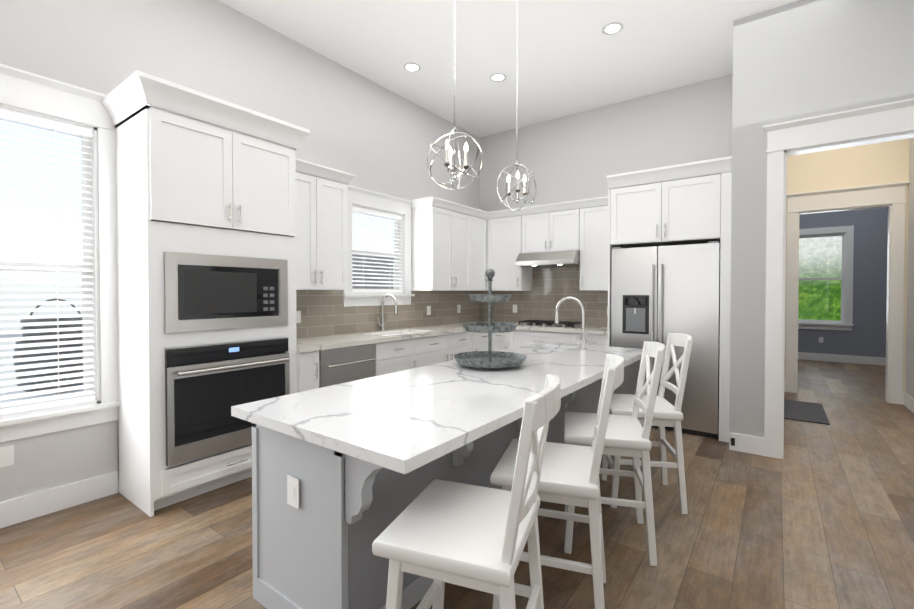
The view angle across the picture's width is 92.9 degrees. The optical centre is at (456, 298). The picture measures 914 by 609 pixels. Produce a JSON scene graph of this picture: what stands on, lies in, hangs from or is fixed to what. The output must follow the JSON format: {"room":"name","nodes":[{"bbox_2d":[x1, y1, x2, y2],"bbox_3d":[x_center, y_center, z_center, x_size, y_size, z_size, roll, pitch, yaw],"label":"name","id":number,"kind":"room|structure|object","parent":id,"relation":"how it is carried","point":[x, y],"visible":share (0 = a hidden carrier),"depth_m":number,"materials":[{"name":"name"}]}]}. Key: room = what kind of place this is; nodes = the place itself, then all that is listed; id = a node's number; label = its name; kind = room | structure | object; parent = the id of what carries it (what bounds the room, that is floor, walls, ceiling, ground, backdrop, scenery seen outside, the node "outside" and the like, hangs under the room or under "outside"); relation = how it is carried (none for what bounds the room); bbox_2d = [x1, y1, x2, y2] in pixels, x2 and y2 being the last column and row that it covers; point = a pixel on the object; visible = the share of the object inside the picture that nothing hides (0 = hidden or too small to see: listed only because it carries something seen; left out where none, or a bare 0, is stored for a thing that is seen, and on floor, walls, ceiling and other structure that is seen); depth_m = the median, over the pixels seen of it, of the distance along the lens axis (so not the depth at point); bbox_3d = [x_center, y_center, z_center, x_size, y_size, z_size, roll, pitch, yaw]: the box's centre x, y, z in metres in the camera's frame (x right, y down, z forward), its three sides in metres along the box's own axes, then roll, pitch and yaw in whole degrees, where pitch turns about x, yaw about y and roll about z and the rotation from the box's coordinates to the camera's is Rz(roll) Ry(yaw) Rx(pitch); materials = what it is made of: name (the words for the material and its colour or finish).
{"room":"kitchen","nodes":[
{"label":"kitchen","id":0,"kind":"room"},
{"bbox_2d":[0,0,479,501],"bbox_3d":[-2.192,-0.525,3.167,0.150,3.650,8.650,1,1,36],"label":"wall","id":1,"kind":"structure","parent":0,"point":[372,135],"depth_m":3.44,"materials":[{"name":"paint"}]},
{"bbox_2d":[0,445,13,467],"bbox_3d":[-2.600,0.907,2.501,0.008,0.115,0.070,1,1,36],"label":"outlet","id":2,"kind":"object","parent":1,"relation":"attached to","point":[6,455],"visible":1,"depth_m":2.50,"materials":[{"name":"white plastic"}]},
{"bbox_2d":[0,118,92,408],"bbox_3d":[-2.831,-0.208,2.337,0.060,1.764,1.354,1,1,36],"label":"window","id":3,"kind":"structure","parent":1,"relation":"in","point":[86,169],"depth_m":2.80,"materials":[{"name":"clear glass"}]},
{"bbox_2d":[0,108,94,414],"bbox_3d":[-2.783,-0.210,2.302,0.046,1.760,1.346,1,1,36],"label":"window blind","id":4,"kind":"object","parent":3,"relation":"attached to","point":[41,122],"visible":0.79,"depth_m":2.66,"materials":[{"name":"white plastic"}]},
{"bbox_2d":[0,471,117,527],"bbox_3d":[-3.434,1.254,1.366,0.016,0.145,3.875,1,1,36],"label":"baseboard","id":5,"kind":"structure","parent":1,"relation":"attached to","point":[30,506],"depth_m":2.67,"materials":[{"name":"white wood"}]},
{"bbox_2d":[0,64,119,441],"bbox_3d":[-2.793,-0.250,2.309,0.205,2.140,1.656,1,1,36],"label":"trim","id":6,"kind":"structure","parent":1,"relation":"attached to","point":[26,92],"depth_m":2.83,"materials":[{"name":"white wood"}]},
{"bbox_2d":[296,158,323,289],"bbox_3d":[-1.444,-0.619,3.772,0.330,1.080,0.409,1,1,36],"label":"upper cabinet","id":7,"kind":"object","parent":1,"relation":"attached to","point":[309,175],"depth_m":3.74,"materials":[{"name":"wood"}]},
{"bbox_2d":[324,166,351,289],"bbox_3d":[-1.273,-0.623,4.004,0.330,1.080,0.408,1,1,36],"label":"upper cabinet","id":8,"kind":"object","parent":1,"relation":"attached to","point":[336,182],"depth_m":3.96,"materials":[{"name":"wood"}]},
{"bbox_2d":[352,211,398,289],"bbox_3d":[-0.943,-0.526,4.898,0.060,0.904,0.764,1,1,36],"label":"window","id":9,"kind":"structure","parent":1,"relation":"in","point":[378,253],"depth_m":5.00,"materials":[{"name":"clear glass"}]},
{"bbox_2d":[352,206,401,291],"bbox_3d":[-0.895,-0.527,4.863,0.046,0.900,0.756,1,1,36],"label":"window blind","id":10,"kind":"object","parent":9,"relation":"attached to","point":[373,212],"visible":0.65,"depth_m":4.83,"materials":[{"name":"white plastic"}]},
{"bbox_2d":[342,185,414,306],"bbox_3d":[-0.905,-0.548,4.870,0.205,1.240,1.066,1,1,36],"label":"trim","id":11,"kind":"structure","parent":1,"relation":"attached to","point":[369,199],"depth_m":4.89,"materials":[{"name":"white wood"}]},
{"bbox_2d":[410,198,455,289],"bbox_3d":[-0.287,-0.643,5.344,0.330,1.080,0.460,1,1,36],"label":"upper cabinet","id":12,"kind":"object","parent":1,"relation":"attached to","point":[433,220],"depth_m":5.19,"materials":[{"name":"wood"}]},
{"bbox_2d":[456,203,467,289],"bbox_3d":[-0.069,-0.647,5.641,0.330,1.080,0.516,1,1,36],"label":"upper cabinet","id":13,"kind":"object","parent":1,"relation":"attached to","point":[461,211],"depth_m":5.55,"materials":[{"name":"wood"}]},
{"bbox_2d":[468,206,487,289],"bbox_3d":[0.181,-0.651,5.921,0.400,1.080,0.472,1,1,36],"label":"upper cabinet","id":14,"kind":"object","parent":1,"relation":"attached to","point":[477,218],"depth_m":5.84,"materials":[{"name":"wood"}]},
{"bbox_2d":[0,359,913,608],"bbox_3d":[2.391,1.326,3.390,7.400,0.060,14.400,1,1,36],"label":"floor","id":15,"kind":"structure","parent":0,"point":[819,516],"depth_m":2.38,"materials":[{"name":"brown wood"}]},
{"bbox_2d":[102,70,309,516],"bbox_3d":[-1.730,-0.002,3.120,0.654,2.605,1.130,1,1,36],"label":"tall cabinet","id":16,"kind":"object","parent":15,"relation":"on","point":[206,246],"visible":0.92,"depth_m":2.82,"materials":[{"name":"white wood"}]},
{"bbox_2d":[297,350,323,392],"bbox_3d":[-1.406,0.853,3.633,0.583,0.880,0.195,1,1,36],"label":"base cabinet","id":17,"kind":"object","parent":15,"relation":"on","point":[310,366],"depth_m":3.48,"materials":[{"name":"wood"}]},
{"bbox_2d":[324,342,383,386],"bbox_3d":[-1.165,0.848,3.960,0.583,0.880,0.719,1,1,36],"label":"dishwasher","id":18,"kind":"object","parent":15,"relation":"on","point":[349,363],"depth_m":3.81,"materials":[{"name":"metal"}]},
{"bbox_2d":[297,322,470,353],"bbox_3d":[-0.435,0.374,4.928,0.602,0.040,3.444,1,1,36],"label":"countertop","id":19,"kind":"structure","parent":18,"relation":"on","point":[326,341],"depth_m":4.21,"materials":[{"name":"white stone"}]},
{"bbox_2d":[384,338,419,373],"bbox_3d":[-0.806,0.841,4.447,0.583,0.880,0.601,1,1,36],"label":"base cabinet","id":20,"kind":"object","parent":15,"relation":"on","point":[398,356],"depth_m":4.32,"materials":[{"name":"wood"}]},
{"bbox_2d":[400,330,451,366],"bbox_3d":[-0.496,0.835,4.868,0.583,0.880,0.654,1,1,36],"label":"base cabinet","id":21,"kind":"object","parent":15,"relation":"on","point":[436,350],"depth_m":4.77,"materials":[{"name":"wood"}]},
{"bbox_2d":[245,348,637,608],"bbox_3d":[0.294,0.894,2.837,0.926,0.820,2.924,1,1,36],"label":"kitchen island","id":22,"kind":"object","parent":15,"relation":"on","point":[345,475],"depth_m":1.73,"materials":[{"name":"grey wood"}]},
{"bbox_2d":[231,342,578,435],"bbox_3d":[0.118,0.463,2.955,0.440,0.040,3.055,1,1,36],"label":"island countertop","id":23,"kind":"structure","parent":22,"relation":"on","point":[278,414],"depth_m":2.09,"materials":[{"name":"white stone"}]},
{"bbox_2d":[454,269,526,367],"bbox_3d":[0.219,0.120,2.885,0.486,0.645,0.486,1,1,36],"label":"tiered tray","id":24,"kind":"object","parent":23,"relation":"on","point":[489,358],"visible":1,"depth_m":2.86,"materials":[{"name":"grey metal"}]},
{"bbox_2d":[291,344,642,475],"bbox_3d":[0.525,0.467,2.655,0.570,0.040,3.055,1,1,36],"label":"island countertop","id":25,"kind":"structure","parent":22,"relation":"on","point":[408,432],"depth_m":1.76,"materials":[{"name":"white stone"}]},
{"bbox_2d":[452,332,471,359],"bbox_3d":[-0.188,0.828,5.287,0.583,0.880,0.604,1,1,36],"label":"base cabinet","id":26,"kind":"object","parent":15,"relation":"on","point":[461,343],"depth_m":5.13,"materials":[{"name":"wood"}]},
{"bbox_2d":[372,374,560,608],"bbox_3d":[0.070,0.789,1.403,0.510,1.076,0.464,0,1,20],"label":"stool","id":27,"kind":"object","parent":15,"relation":"on","point":[442,532],"visible":1,"depth_m":1.28,"materials":[{"name":"white wood"}]},
{"bbox_2d":[472,332,495,350],"bbox_3d":[0.106,0.823,5.647,0.629,0.880,0.543,1,1,36],"label":"base cabinet","id":28,"kind":"object","parent":15,"relation":"on","point":[479,340],"depth_m":5.49,"materials":[{"name":"wood"}]},
{"bbox_2d":[496,332,511,350],"bbox_3d":[0.721,0.820,5.838,0.280,0.880,0.619,1,1,36],"label":"base cabinet","id":29,"kind":"object","parent":15,"relation":"on","point":[503,340],"depth_m":5.59,"materials":[{"name":"wood"}]},
{"bbox_2d":[512,330,575,347],"bbox_3d":[1.176,0.825,5.529,0.924,0.880,0.577,1,1,36],"label":"base cabinet","id":30,"kind":"object","parent":15,"relation":"on","point":[519,337],"depth_m":5.31,"materials":[{"name":"wood"}]},
{"bbox_2d":[506,322,606,333],"bbox_3d":[1.229,0.366,5.467,1.650,0.040,0.602,1,1,36],"label":"countertop","id":31,"kind":"structure","parent":30,"relation":"on","point":[521,325],"depth_m":5.22,"materials":[{"name":"white stone"}]},
{"bbox_2d":[490,354,623,608],"bbox_3d":[0.448,0.782,1.883,0.510,1.076,0.464,0,1,18],"label":"stool","id":32,"kind":"object","parent":15,"relation":"on","point":[569,474],"visible":0.79,"depth_m":1.70,"materials":[{"name":"white wood"}]},
{"bbox_2d":[576,334,606,345],"bbox_3d":[1.704,0.831,5.140,0.490,0.880,0.577,1,1,36],"label":"base cabinet","id":33,"kind":"object","parent":15,"relation":"on","point":[591,339],"depth_m":4.89,"materials":[{"name":"wood"}]},
{"bbox_2d":[564,342,664,565],"bbox_3d":[0.852,0.775,2.383,0.510,1.076,0.464,0,1,14],"label":"stool","id":34,"kind":"object","parent":15,"relation":"on","point":[627,436],"visible":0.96,"depth_m":2.22,"materials":[{"name":"white wood"}]},
{"bbox_2d":[601,333,692,513],"bbox_3d":[1.250,0.767,2.875,0.510,1.076,0.464,0,1,10],"label":"stool","id":35,"kind":"object","parent":15,"relation":"on","point":[666,413],"visible":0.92,"depth_m":2.71,"materials":[{"name":"white wood"}]},
{"bbox_2d":[611,241,719,437],"bbox_3d":[2.207,0.370,4.531,0.965,1.818,0.838,1,1,36],"label":"fridge","id":36,"kind":"object","parent":15,"relation":"on","point":[659,293],"visible":0.75,"depth_m":4.16,"materials":[{"name":"silver metal"}]},
{"bbox_2d":[606,156,731,441],"bbox_3d":[2.246,0.007,4.519,1.095,2.545,0.917,1,1,36],"label":"tall cabinet","id":37,"kind":"object","parent":15,"relation":"on","point":[684,203],"visible":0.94,"depth_m":4.10,"materials":[{"name":"white wood"}]},
{"bbox_2d":[784,399,829,424],"bbox_3d":[3.843,1.267,4.991,0.600,0.012,1.000,1,1,36],"label":"doormat","id":38,"kind":"object","parent":15,"relation":"on","point":[811,412],"visible":0.64,"depth_m":4.83,"materials":[{"name":"grey fabric"}]},
{"bbox_2d":[218,0,797,136],"bbox_3d":[2.391,-2.403,3.335,7.400,0.100,14.400,1,1,36],"label":"ceiling","id":39,"kind":"structure","parent":0,"point":[573,58],"depth_m":4.07,"materials":[{"name":"paint"}]},
{"bbox_2d":[403,63,420,71],"bbox_3d":[-0.459,-2.366,4.440,0.176,0.006,0.176,1,1,36],"label":"recessed light","id":40,"kind":"object","parent":39,"relation":"in","point":[411,67],"visible":1,"depth_m":4.44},
{"bbox_2d":[427,0,482,190],"bbox_3d":[-0.015,-1.500,2.611,0.315,1.683,0.348,1,1,36],"label":"pendant light","id":41,"kind":"object","parent":39,"relation":"hanging from","point":[448,164],"visible":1,"depth_m":2.61,"materials":[{"name":"silver metal"}]},
{"bbox_2d":[490,73,505,81],"bbox_3d":[0.439,-2.369,4.648,0.176,0.006,0.176,1,1,36],"label":"recessed light","id":42,"kind":"object","parent":39,"relation":"in","point":[498,77],"visible":1,"depth_m":4.65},
{"bbox_2d":[497,0,536,210],"bbox_3d":[0.455,-1.510,3.283,0.299,1.683,0.321,1,1,36],"label":"pendant light","id":43,"kind":"object","parent":39,"relation":"hanging from","point":[517,196],"visible":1,"depth_m":3.28,"materials":[{"name":"silver metal"}]},
{"bbox_2d":[602,22,622,34],"bbox_3d":[1.357,-2.357,3.787,0.176,0.006,0.176,1,1,36],"label":"recessed light","id":44,"kind":"object","parent":39,"relation":"in","point":[612,28],"visible":1,"depth_m":3.78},
{"bbox_2d":[480,74,732,211],"bbox_3d":[1.746,-0.561,5.545,3.375,3.650,0.150,1,1,36],"label":"wall","id":45,"kind":"structure","parent":0,"point":[578,156],"depth_m":5.37,"materials":[{"name":"paint"}]},
{"bbox_2d":[488,209,535,289],"bbox_3d":[0.702,-0.652,5.975,0.555,1.080,0.386,1,1,36],"label":"upper cabinet","id":46,"kind":"object","parent":45,"relation":"attached to","point":[507,276],"depth_m":5.88,"materials":[{"name":"wood"}]},
{"bbox_2d":[512,200,579,269],"bbox_3d":[1.208,-0.805,5.531,0.780,0.760,0.497,1,1,36],"label":"upper cabinet","id":47,"kind":"object","parent":45,"relation":"attached to","point":[541,261],"depth_m":5.45,"materials":[{"name":"wood"}]},
{"bbox_2d":[576,196,607,289],"bbox_3d":[1.766,-0.641,5.227,0.478,1.080,0.330,1,1,36],"label":"upper cabinet","id":48,"kind":"object","parent":45,"relation":"attached to","point":[592,272],"depth_m":5.14,"materials":[{"name":"wood"}]},
{"bbox_2d":[729,0,913,437],"bbox_3d":[3.966,-0.517,2.589,3.945,3.650,0.120,1,1,36],"label":"wall","id":49,"kind":"structure","parent":0,"point":[799,59],"depth_m":3.52,"materials":[{"name":"grey paint"}]},
{"bbox_2d":[731,438,734,445],"bbox_3d":[2.353,1.219,3.705,0.030,0.065,0.004,1,1,36],"label":"outlet","id":50,"kind":"object","parent":49,"relation":"attached to","point":[732,441],"visible":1,"depth_m":3.70,"materials":[{"name":"black plastic"}]},
{"bbox_2d":[763,98,913,458],"bbox_3d":[3.095,-0.051,3.205,1.390,2.700,0.170,1,1,36],"label":"door frame","id":51,"kind":"structure","parent":49,"relation":"attached to","point":[885,122],"depth_m":3.49,"materials":[{"name":"white wood"}]},
{"bbox_2d":[798,207,887,357],"bbox_3d":[7.228,-0.605,8.568,4.620,3.650,0.120,1,1,36],"label":"wall","id":52,"kind":"structure","parent":0,"point":[866,336],"depth_m":8.19,"materials":[{"name":"paint"}]},
{"bbox_2d":[798,225,853,330],"bbox_3d":[7.157,-0.401,8.592,1.040,2.000,0.170,1,1,36],"label":"window","id":53,"kind":"structure","parent":52,"relation":"in","point":[841,278],"depth_m":8.41,"materials":[{"name":"clear glass"}]},
{"bbox_2d":[798,352,885,365],"bbox_3d":[7.188,1.148,8.539,4.380,0.145,0.016,1,1,36],"label":"baseboard","id":54,"kind":"structure","parent":52,"relation":"attached to","point":[801,355],"depth_m":8.36,"materials":[{"name":"white wood"}]},
{"bbox_2d":[784,138,909,392],"bbox_3d":[5.793,-0.552,4.969,3.825,3.650,0.120,1,1,36],"label":"wall","id":55,"kind":"structure","parent":0,"point":[872,164],"depth_m":5.46,"materials":[{"name":"beige paint"}]},
{"bbox_2d":[785,181,909,403],"bbox_3d":[4.934,-0.069,5.577,1.180,2.665,0.170,1,1,36],"label":"door frame","id":56,"kind":"structure","parent":55,"relation":"attached to","point":[891,196],"depth_m":5.36,"materials":[{"name":"white wood"}]},
{"bbox_2d":[906,138,913,398],"bbox_3d":[4.583,-0.538,3.997,0.120,3.650,2.880,1,1,36],"label":"wall","id":57,"kind":"structure","parent":0,"point":[910,341],"depth_m":5.07,"materials":[{"name":"paint"}]},
{"bbox_2d":[902,392,913,412],"bbox_3d":[4.523,1.214,4.067,0.030,0.145,2.880,1,1,36],"label":"baseboard","id":58,"kind":"structure","parent":57,"relation":"attached to","point":[907,400],"depth_m":5.04,"materials":[{"name":"white wood"}]},
{"label":"outside","id":59,"kind":"structure","parent":0,"visible":0},
{"bbox_3d":[-2.636,1.328,5.290,3.050,0.080,11.500,1,1,36],"label":"ground","id":60,"kind":"structure","parent":59,"visible":0},
{"bbox_2d":[0,298,82,402],"bbox_3d":[-3.374,0.654,3.663,0.620,1.317,0.620,1,1,36],"label":"pot","id":61,"kind":"object","parent":60,"relation":"on","point":[47,354],"depth_m":3.48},
{"bbox_2d":[0,254,392,337],"bbox_3d":[-3.318,0.194,5.900,1.410,2.170,11.300,1,1,36],"label":"neighbour","id":62,"kind":"structure","parent":60,"relation":"on","point":[355,287],"depth_m":8.99,"materials":[{"name":"white"}]},
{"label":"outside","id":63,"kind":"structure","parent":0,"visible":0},
{"bbox_2d":[798,236,841,320],"bbox_3d":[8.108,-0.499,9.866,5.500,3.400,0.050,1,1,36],"label":"foliage","id":64,"kind":"object","parent":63,"point":[804,269],"depth_m":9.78,"materials":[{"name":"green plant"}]}
]}

